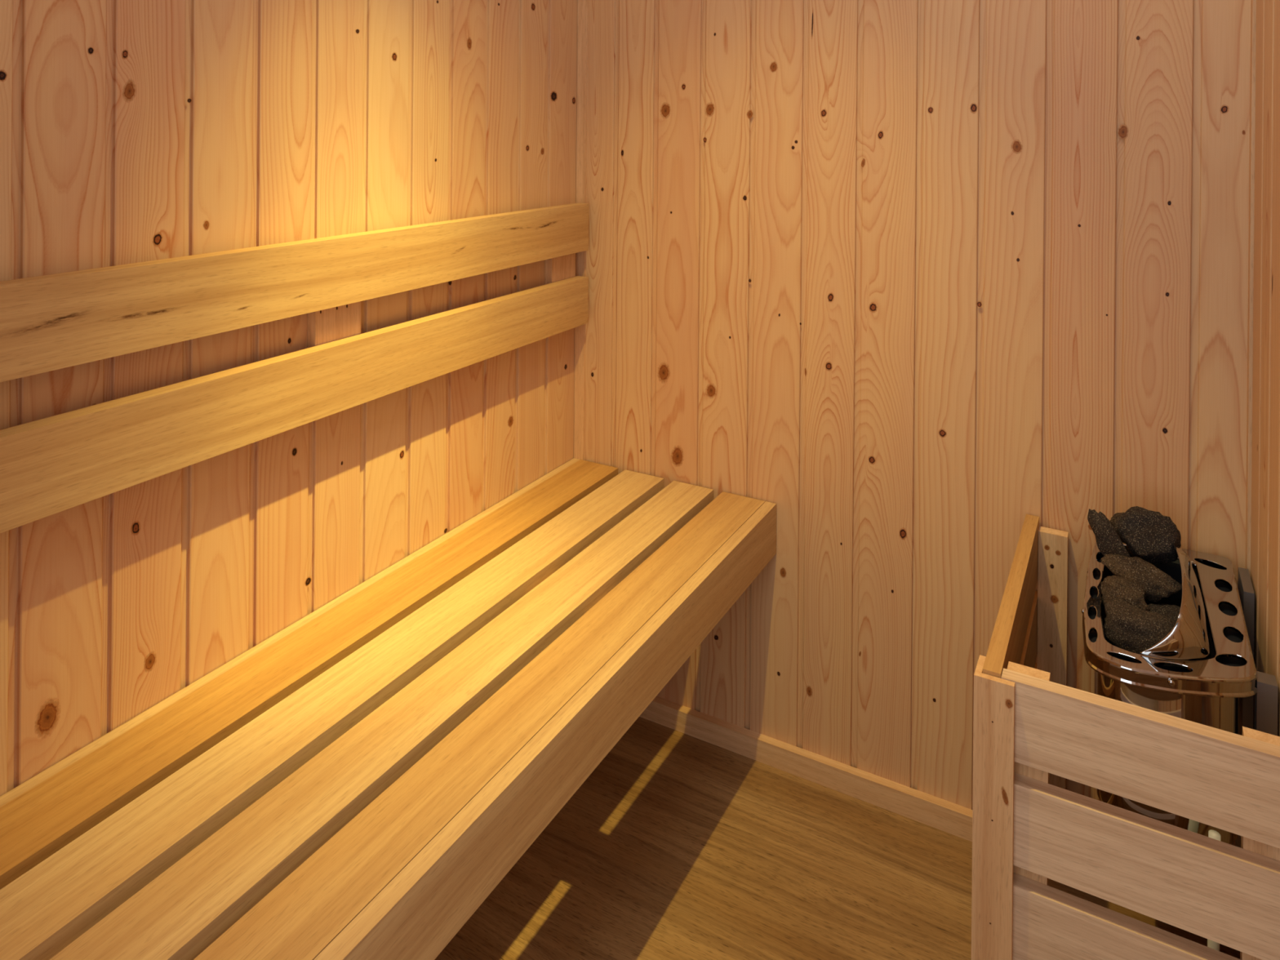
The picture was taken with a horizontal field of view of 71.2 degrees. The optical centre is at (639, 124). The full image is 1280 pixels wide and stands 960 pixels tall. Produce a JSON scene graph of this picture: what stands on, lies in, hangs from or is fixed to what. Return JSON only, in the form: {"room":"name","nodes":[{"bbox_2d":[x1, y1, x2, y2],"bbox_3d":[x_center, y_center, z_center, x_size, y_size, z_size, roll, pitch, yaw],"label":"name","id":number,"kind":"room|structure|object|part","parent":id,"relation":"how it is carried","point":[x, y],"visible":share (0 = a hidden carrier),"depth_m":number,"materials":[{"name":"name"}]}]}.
{"room":"sauna","nodes":[
{"label":"sauna","id":0,"kind":"room"},
{"bbox_2d":[0,0,577,796],"bbox_3d":[-0.466,0.074,1.150,0.005,2.060,1.400,1,0,29],"label":"wall","id":1,"kind":"structure","parent":0,"point":[131,131],"depth_m":1.11,"materials":[{"name":"brown wood"}]},
{"bbox_2d":[0,203,588,533],"bbox_3d":[-0.448,0.266,1.137,0.041,0.231,1.365,1,0,29],"label":"backrest","id":2,"kind":"object","parent":1,"relation":"attached to","point":[51,465],"visible":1,"depth_m":1.07,"materials":[{"name":"brown wood"}]},
{"bbox_3d":[-0.441,0.195,1.133,0.025,0.090,1.365,1,0,29],"label":"rail","id":3,"kind":"part","parent":2,"relation":"part of","materials":[{"name":"brown wood"}]},
{"bbox_2d":[0,457,776,959],"bbox_3d":[-0.281,0.709,1.053,0.420,0.105,1.381,1,0,29],"label":"bench","id":4,"kind":"object","parent":1,"relation":"attached to","point":[356,782],"visible":1,"depth_m":0.95,"materials":[{"name":"brown wood"}]},
{"bbox_2d":[434,716,1239,959],"bbox_3d":[0.005,1.139,0.875,1.163,0.060,1.480,1,0,29],"label":"floor","id":5,"kind":"structure","parent":0,"point":[677,845],"depth_m":1.32,"materials":[{"name":"brown wood"}]},
{"bbox_2d":[971,514,1279,959],"bbox_3d":[0.593,0.852,1.098,0.283,0.518,0.454,1,0,29],"label":"guard","id":6,"kind":"object","parent":5,"relation":"on","point":[1033,732],"visible":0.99,"depth_m":0.92,"materials":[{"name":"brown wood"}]},
{"bbox_3d":[0.422,0.853,0.975,0.042,0.514,0.018,1,0,29],"label":"post","id":7,"kind":"part","parent":6,"relation":"part of","materials":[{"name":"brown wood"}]},
{"bbox_3d":[0.615,0.859,1.334,0.040,0.504,0.020,1,0,29],"label":"post","id":8,"kind":"part","parent":6,"relation":"part of","materials":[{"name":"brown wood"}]},
{"bbox_3d":[0.608,0.855,0.872,0.037,0.514,0.018,1,0,29],"label":"post","id":9,"kind":"part","parent":6,"relation":"part of","materials":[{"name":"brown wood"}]},
{"bbox_2d":[583,0,1250,809],"bbox_3d":[0.359,0.081,1.496,1.103,2.060,0.005,1,0,29],"label":"wall","id":10,"kind":"structure","parent":0,"point":[912,281],"depth_m":1.45,"materials":[{"name":"brown wood"}]},
{"bbox_2d":[573,0,587,460],"bbox_3d":[-0.114,0.076,1.755,0.022,2.060,0.006,1,0,29],"label":"trim","id":11,"kind":"structure","parent":10,"relation":"attached to","point":[582,26],"depth_m":1.75,"materials":[{"name":"brown wood"}]},
{"bbox_2d":[639,696,972,841],"bbox_3d":[0.223,1.090,1.557,0.822,0.038,0.016,1,0,29],"label":"baseboard","id":12,"kind":"structure","parent":10,"relation":"attached to","point":[956,820],"depth_m":1.51,"materials":[{"name":"brown wood"}]},
{"bbox_2d":[1250,0,1279,736],"bbox_3d":[0.504,0.084,0.614,0.005,2.060,1.400,1,0,29],"label":"wall","id":13,"kind":"structure","parent":0,"point":[1265,451],"depth_m":1.08,"materials":[{"name":"brown wood"}]},
{"bbox_2d":[1081,506,1278,951],"bbox_3d":[0.658,0.811,1.112,0.192,0.582,0.358,1,0,29],"label":"heater","id":14,"kind":"object","parent":13,"relation":"attached to","point":[1203,671],"depth_m":1.04,"materials":[{"name":"silver metal"}]},
{"bbox_3d":[0.630,0.558,1.200,0.053,0.075,0.035,1,0,29],"label":"heater stone","id":15,"kind":"part","parent":14,"relation":"part of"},
{"bbox_3d":[0.673,0.557,1.238,0.044,0.041,0.041,1,0,29],"label":"heater stone","id":16,"kind":"part","parent":14,"relation":"part of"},
{"bbox_3d":[0.605,0.593,1.114,0.051,0.044,0.058,1,0,17],"label":"heater stone","id":17,"kind":"part","parent":14,"relation":"part of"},
{"bbox_3d":[0.597,0.607,1.063,0.083,0.058,0.070,1,0,29],"label":"heater stone","id":18,"kind":"part","parent":14,"relation":"part of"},
{"bbox_3d":[0.641,0.578,1.144,0.092,0.043,0.063,1,0,29],"label":"heater stone","id":19,"kind":"part","parent":14,"relation":"part of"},
{"bbox_3d":[0.681,0.556,1.201,0.080,0.072,0.056,1,0,29],"label":"heater stone","id":20,"kind":"part","parent":14,"relation":"part of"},
{"bbox_2d":[1101,551,1216,671],"bbox_3d":[0.645,0.658,1.121,0.117,0.112,0.288,1,0,29],"label":"basket","id":21,"kind":"object","parent":14,"relation":"on","point":[1206,575],"depth_m":1.07,"materials":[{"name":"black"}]},
{"bbox_3d":[0.652,0.614,1.096,0.058,0.038,0.064,1,0,9],"label":"heater stone","id":22,"kind":"part","parent":14,"relation":"part of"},
{"bbox_2d":[1088,554,1246,672],"bbox_3d":[0.652,0.605,1.116,0.164,0.001,0.346,1,0,29],"label":"tray","id":23,"kind":"object","parent":14,"relation":"on","point":[1225,620],"depth_m":1.06,"materials":[{"name":"silver metal"}]},
{"bbox_3d":[0.797,0.787,1.178,0.012,0.375,0.072,1,0,29],"label":"mounting plate","id":24,"kind":"part","parent":14,"relation":"part of","materials":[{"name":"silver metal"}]},
{"bbox_2d":[1244,0,1256,576],"bbox_3d":[0.835,0.085,1.219,0.004,2.060,0.020,1,0,29],"label":"trim","id":25,"kind":"structure","parent":13,"relation":"attached to","point":[1253,2],"depth_m":1.21,"materials":[{"name":"brown wood"}]}
]}

